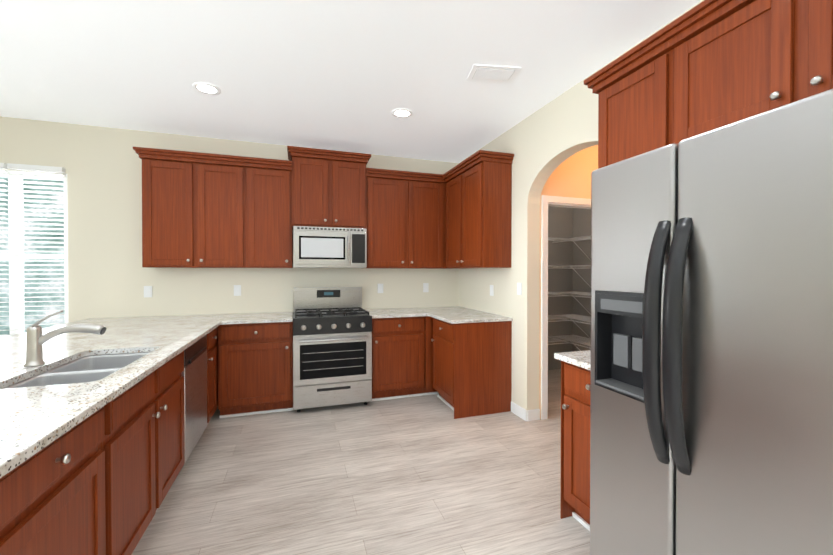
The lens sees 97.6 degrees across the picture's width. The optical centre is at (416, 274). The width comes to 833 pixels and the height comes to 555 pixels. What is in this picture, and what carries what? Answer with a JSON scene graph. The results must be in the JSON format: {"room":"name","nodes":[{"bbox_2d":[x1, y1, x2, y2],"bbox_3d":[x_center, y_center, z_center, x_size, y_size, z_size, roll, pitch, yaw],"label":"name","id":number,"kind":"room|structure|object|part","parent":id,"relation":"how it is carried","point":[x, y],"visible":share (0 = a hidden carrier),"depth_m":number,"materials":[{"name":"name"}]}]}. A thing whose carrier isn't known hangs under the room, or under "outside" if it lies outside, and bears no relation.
{"room":"kitchen","nodes":[
{"label":"kitchen","id":0,"kind":"room"},
{"bbox_2d":[0,116,458,322],"bbox_3d":[-2.002,-0.055,3.935,9.920,2.760,0.120,0,1,-18],"label":"wall","id":1,"kind":"structure","parent":0,"point":[109,276],"depth_m":3.61,"materials":[{"name":"beige paint"}]},
{"bbox_2d":[0,169,68,337],"bbox_3d":[-3.891,-0.160,3.270,1.305,1.600,0.160,0,1,-18],"label":"window","id":2,"kind":"structure","parent":1,"relation":"in","point":[17,324],"depth_m":3.36,"materials":[{"name":"white"}]},
{"bbox_2d":[0,163,66,334],"bbox_3d":[-3.875,-0.196,3.220,1.221,1.606,0.056,0,1,-18],"label":"window blinds","id":3,"kind":"object","parent":2,"relation":"attached to","point":[39,169],"visible":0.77,"depth_m":3.33,"materials":[{"name":"white plastic"}]},
{"bbox_2d":[144,286,151,296],"bbox_3d":[-2.685,0.167,3.643,0.070,0.114,0.008,0,1,-18],"label":"electrical outlet plate","id":4,"kind":"object","parent":1,"relation":"attached to","point":[148,291],"depth_m":3.64,"materials":[{"name":"white plastic"}]},
{"bbox_2d":[137,147,248,267],"bbox_3d":[-2.167,-0.618,3.639,0.875,1.090,0.327,0,1,-18],"label":"upper cabinet","id":5,"kind":"object","parent":1,"relation":"attached to","point":[204,210],"depth_m":3.48,"materials":[{"name":"brown wood"}]},
{"bbox_2d":[234,285,240,295],"bbox_3d":[-1.915,0.165,3.897,0.070,0.114,0.008,0,1,-18],"label":"electrical outlet plate","id":6,"kind":"object","parent":1,"relation":"attached to","point":[237,288],"depth_m":3.89,"materials":[{"name":"white plastic"}]},
{"bbox_2d":[245,158,292,267],"bbox_3d":[-1.542,-0.620,3.844,0.440,1.090,0.327,0,1,-18],"label":"upper cabinet","id":7,"kind":"object","parent":1,"relation":"attached to","point":[268,232],"depth_m":3.69,"materials":[{"name":"brown wood"}]},
{"bbox_2d":[289,146,368,229],"bbox_3d":[-0.964,-0.906,4.017,0.768,0.800,0.357,0,1,-18],"label":"upper cabinet","id":8,"kind":"object","parent":1,"relation":"attached to","point":[328,188],"depth_m":3.84,"materials":[{"name":"brown wood"}]},
{"bbox_2d":[293,226,366,267],"bbox_3d":[-0.947,-0.290,3.975,0.750,0.423,0.453,0,1,-18],"label":"microwave","id":9,"kind":"object","parent":8,"relation":"attached to","point":[324,247],"visible":1,"depth_m":3.79,"materials":[{"name":"silver metal"}]},
{"bbox_2d":[378,284,382,292],"bbox_3d":[-0.433,0.161,4.384,0.070,0.114,0.008,0,1,-18],"label":"electrical outlet plate","id":10,"kind":"object","parent":1,"relation":"attached to","point":[380,286],"depth_m":4.38,"materials":[{"name":"white plastic"}]},
{"bbox_2d":[366,168,444,268],"bbox_3d":[-0.161,-0.623,4.299,0.932,1.090,0.327,0,1,-18],"label":"upper cabinet","id":11,"kind":"object","parent":1,"relation":"attached to","point":[407,208],"depth_m":4.15,"materials":[{"name":"brown wood"}]},
{"bbox_2d":[423,283,428,291],"bbox_3d":[0.118,0.159,4.566,0.070,0.114,0.008,0,1,-18],"label":"electrical outlet plate","id":12,"kind":"object","parent":1,"relation":"attached to","point":[425,285],"depth_m":4.56,"materials":[{"name":"white plastic"}]},
{"bbox_2d":[0,0,700,162],"bbox_3d":[-1.685,-1.427,-0.510,7.750,0.060,8.740,0,1,-18],"label":"ceiling","id":13,"kind":"structure","parent":0,"point":[345,75],"depth_m":2.45,"materials":[{"name":"white paint"}]},
{"bbox_2d":[192,82,220,94],"bbox_3d":[-1.600,-1.421,2.781,0.189,0.008,0.189,0,1,-24],"label":"recessed light","id":14,"kind":"object","parent":13,"relation":"in","point":[206,88],"depth_m":2.78,"materials":[{"name":"white plastic"}]},
{"bbox_2d":[391,108,412,117],"bbox_3d":[-0.126,-1.425,3.214,0.189,0.008,0.189,0,1,-24],"label":"recessed light","id":15,"kind":"object","parent":13,"relation":"in","point":[400,112],"depth_m":3.21,"materials":[{"name":"white plastic"}]},
{"bbox_2d":[467,64,520,82],"bbox_3d":[0.542,-1.417,2.571,0.330,0.012,0.190,0,0,-6],"label":"ceiling vent","id":16,"kind":"object","parent":13,"relation":"in","point":[493,73],"visible":1,"depth_m":2.55,"materials":[{"name":"white"}]},
{"bbox_2d":[132,369,589,554],"bbox_3d":[-0.654,1.390,-0.147,9.920,0.060,8.740,0,1,-18],"label":"floor","id":17,"kind":"structure","parent":0,"point":[424,475],"depth_m":2.31,"materials":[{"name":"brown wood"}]},
{"bbox_2d":[0,398,119,554],"bbox_3d":[-1.379,0.909,1.002,0.631,0.880,0.656,0,1,-18],"label":"base cabinet","id":18,"kind":"object","parent":17,"relation":"on","point":[101,481],"depth_m":1.16,"materials":[{"name":"brown wood"}]},
{"bbox_2d":[105,351,184,554],"bbox_3d":[-1.631,0.903,1.767,0.631,0.880,1.034,0,1,-18],"label":"base cabinet","id":19,"kind":"object","parent":17,"relation":"on","point":[150,433],"depth_m":1.77,"materials":[{"name":"brown wood"}]},
{"bbox_2d":[181,335,206,462],"bbox_3d":[-1.857,0.898,2.564,0.582,0.876,0.614,0,1,-18],"label":"dishwasher","id":20,"kind":"object","parent":17,"relation":"on","point":[194,373],"visible":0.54,"depth_m":2.58,"materials":[{"name":"silver metal"}]},
{"bbox_2d":[207,331,211,422],"bbox_3d":[-1.890,0.896,2.553,0.631,0.880,0.778,0,1,-18],"label":"base cabinet","id":21,"kind":"object","parent":17,"relation":"on","point":[209,336],"depth_m":3.01,"materials":[{"name":"brown wood"}]},
{"bbox_2d":[212,327,217,415],"bbox_3d":[-2.049,0.892,3.036,0.631,0.880,0.394,0,1,-18],"label":"base cabinet","id":22,"kind":"object","parent":17,"relation":"on","point":[214,332],"depth_m":3.23,"materials":[{"name":"brown wood"}]},
{"bbox_2d":[0,312,292,477],"bbox_3d":[-1.748,0.440,2.232,1.855,0.030,3.278,0,1,-18],"label":"countertop","id":23,"kind":"structure","parent":22,"relation":"on","point":[34,420],"depth_m":1.73,"materials":[{"name":"stone"}]},
{"bbox_2d":[24,311,105,366],"bbox_3d":[-1.700,0.299,1.768,0.312,0.256,0.072,0,1,-18],"label":"faucet","id":24,"kind":"object","parent":23,"relation":"on","point":[36,340],"visible":1,"depth_m":1.73,"materials":[{"name":"silver metal"}]},
{"bbox_2d":[3,352,149,388],"bbox_3d":[-1.583,0.570,1.772,0.410,0.216,0.780,0,1,-18],"label":"sink","id":25,"kind":"object","parent":23,"relation":"in","point":[91,368],"visible":0.19,"depth_m":1.79,"materials":[{"name":"silver metal"}]},
{"bbox_2d":[218,322,292,417],"bbox_3d":[-1.586,0.886,3.676,0.645,0.881,0.643,0,1,-18],"label":"base cabinet","id":26,"kind":"object","parent":17,"relation":"on","point":[255,368],"visible":0.9,"depth_m":3.41,"materials":[{"name":"brown wood"}]},
{"bbox_2d":[293,287,371,411],"bbox_3d":[-0.897,0.733,3.831,0.754,1.185,0.722,0,1,-18],"label":"range","id":27,"kind":"object","parent":17,"relation":"on","point":[332,346],"visible":1,"depth_m":3.58,"materials":[{"name":"silver metal"}]},
{"bbox_2d":[372,316,511,418],"bbox_3d":[0.224,0.887,3.664,1.262,0.880,0.657,0,1,-18],"label":"base cabinet","id":28,"kind":"object","parent":17,"relation":"on","point":[462,370],"visible":0.9,"depth_m":3.35,"materials":[{"name":"brown wood"}]},
{"bbox_2d":[364,306,512,323],"bbox_3d":[0.137,0.426,3.921,1.263,0.030,1.247,0,1,-18],"label":"countertop","id":29,"kind":"structure","parent":28,"relation":"on","point":[454,314],"depth_m":3.84,"materials":[{"name":"stone"}]},
{"bbox_2d":[560,361,590,530],"bbox_3d":[1.135,0.902,1.885,0.643,0.881,0.444,0,1,-18],"label":"base cabinet","id":30,"kind":"object","parent":17,"relation":"on","point":[575,438],"visible":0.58,"depth_m":1.91,"materials":[{"name":"brown wood"}]},
{"bbox_2d":[554,350,590,369],"bbox_3d":[1.132,0.443,1.883,0.648,0.030,0.455,0,1,-18],"label":"countertop","id":31,"kind":"structure","parent":30,"relation":"on","point":[582,359],"depth_m":1.91,"materials":[{"name":"stone"}]},
{"bbox_2d":[548,206,571,369],"bbox_3d":[1.485,-0.064,4.967,1.690,2.760,0.099,0,1,-18],"label":"wall","id":32,"kind":"structure","parent":0,"point":[563,222],"depth_m":5.08,"materials":[{"name":"grey paint"}]},
{"bbox_2d":[548,235,590,350],"bbox_3d":[1.653,0.340,4.336,1.561,1.628,1.191,0,1,-18],"label":"shelf","id":33,"kind":"object","parent":32,"relation":"attached to","point":[571,339],"visible":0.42,"depth_m":4.71,"materials":[{"name":"white plastic"}]},
{"bbox_2d":[539,145,597,418],"bbox_3d":[1.868,-0.053,3.643,1.590,2.760,0.100,0,1,-18],"label":"wall","id":34,"kind":"structure","parent":0,"point":[570,176],"depth_m":3.45,"materials":[{"name":"beige paint"}]},
{"bbox_2d":[541,195,590,419],"bbox_3d":[1.567,0.298,3.538,0.910,2.060,0.118,0,1,-18],"label":"door frame","id":35,"kind":"structure","parent":34,"relation":"attached to","point":[566,202],"depth_m":3.35,"materials":[{"name":"white wood"}]},
{"bbox_2d":[459,0,703,409],"bbox_3d":[1.934,-0.027,0.693,0.130,2.760,8.500,0,1,-18],"label":"wall","id":36,"kind":"structure","parent":0,"point":[543,143],"depth_m":3.33,"materials":[{"name":"beige paint"}]},
{"bbox_2d":[445,150,512,268],"bbox_3d":[0.630,-0.620,3.915,0.326,1.090,0.893,0,1,-18],"label":"upper cabinet","id":37,"kind":"object","parent":36,"relation":"attached to","point":[478,192],"depth_m":3.53,"materials":[{"name":"brown wood"}]},
{"bbox_2d":[490,285,493,295],"bbox_3d":[0.804,0.165,3.902,0.008,0.114,0.070,0,1,-18],"label":"electrical outlet plate","id":38,"kind":"object","parent":36,"relation":"attached to","point":[491,286],"depth_m":3.89,"materials":[{"name":"white plastic"}]},
{"bbox_2d":[517,283,521,294],"bbox_3d":[0.964,0.129,3.417,0.008,0.114,0.070,0,1,-18],"label":"electrical outlet plate","id":39,"kind":"object","parent":36,"relation":"attached to","point":[519,285],"depth_m":3.41,"materials":[{"name":"white plastic"}]},
{"bbox_2d":[511,401,529,420],"bbox_3d":[0.963,1.279,3.424,0.014,0.100,0.257,0,1,-18],"label":"baseboard","id":40,"kind":"structure","parent":36,"relation":"attached to","point":[525,414],"depth_m":3.39,"materials":[{"name":"white wood"}]},
{"bbox_2d":[592,24,671,168],"bbox_3d":[1.271,-0.603,1.970,0.326,1.090,0.450,0,1,-18],"label":"upper cabinet","id":41,"kind":"object","parent":36,"relation":"attached to","point":[634,92],"depth_m":1.87,"materials":[{"name":"brown wood"}]},
{"bbox_2d":[672,0,832,143],"bbox_3d":[1.485,-0.860,1.317,0.326,0.565,0.920,0,1,-18],"label":"upper cabinet","id":42,"kind":"object","parent":36,"relation":"attached to","point":[704,66],"depth_m":1.43,"materials":[{"name":"brown wood"}]},
{"bbox_2d":[572,208,590,351],"bbox_3d":[2.458,-0.061,4.553,0.100,2.760,1.260,0,1,-18],"label":"wall","id":43,"kind":"structure","parent":0,"point":[581,218],"depth_m":4.99,"materials":[{"name":"grey paint"}]},
{"label":"outside","id":44,"kind":"structure","parent":0,"visible":0},
{"bbox_2d":[0,176,64,335],"bbox_3d":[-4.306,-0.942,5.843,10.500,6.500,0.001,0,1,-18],"label":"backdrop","id":45,"kind":"structure","parent":44,"point":[45,322],"depth_m":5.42,"materials":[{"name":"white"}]},
{"bbox_3d":[1.261,0.456,1.199,0.775,1.785,0.902,0,1,-18],"label":"fridge","id":46,"kind":"object","parent":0,"visible":0},
{"bbox_2d":[595,291,643,402],"bbox_3d":[0.786,0.252,1.357,0.083,0.377,0.242,0,1,-18],"label":"water dispenser","id":47,"kind":"object","parent":46,"relation":"attached to","point":[618,340],"visible":0.75,"depth_m":1.40,"materials":[{"name":"black plastic"}]},
{"bbox_2d":[590,144,692,554],"bbox_3d":[0.801,0.424,1.308,0.198,1.697,0.415,0,1,-18],"label":"door","id":48,"kind":"structure","parent":46,"relation":"attached to","point":[634,200],"depth_m":1.26,"materials":[{"name":"silver metal"}]},
{"bbox_3d":[0.794,0.219,1.152,0.087,0.791,0.126,0,1,-18],"label":"fridge handle","id":49,"kind":"part","parent":48,"relation":"part of","materials":[{"name":"grey metal"}]},
{"bbox_2d":[676,89,832,554],"bbox_3d":[0.967,0.427,0.915,0.129,1.697,0.554,0,1,-18],"label":"door","id":50,"kind":"structure","parent":46,"relation":"attached to","point":[755,198],"depth_m":0.94,"materials":[{"name":"silver metal"}]}
]}

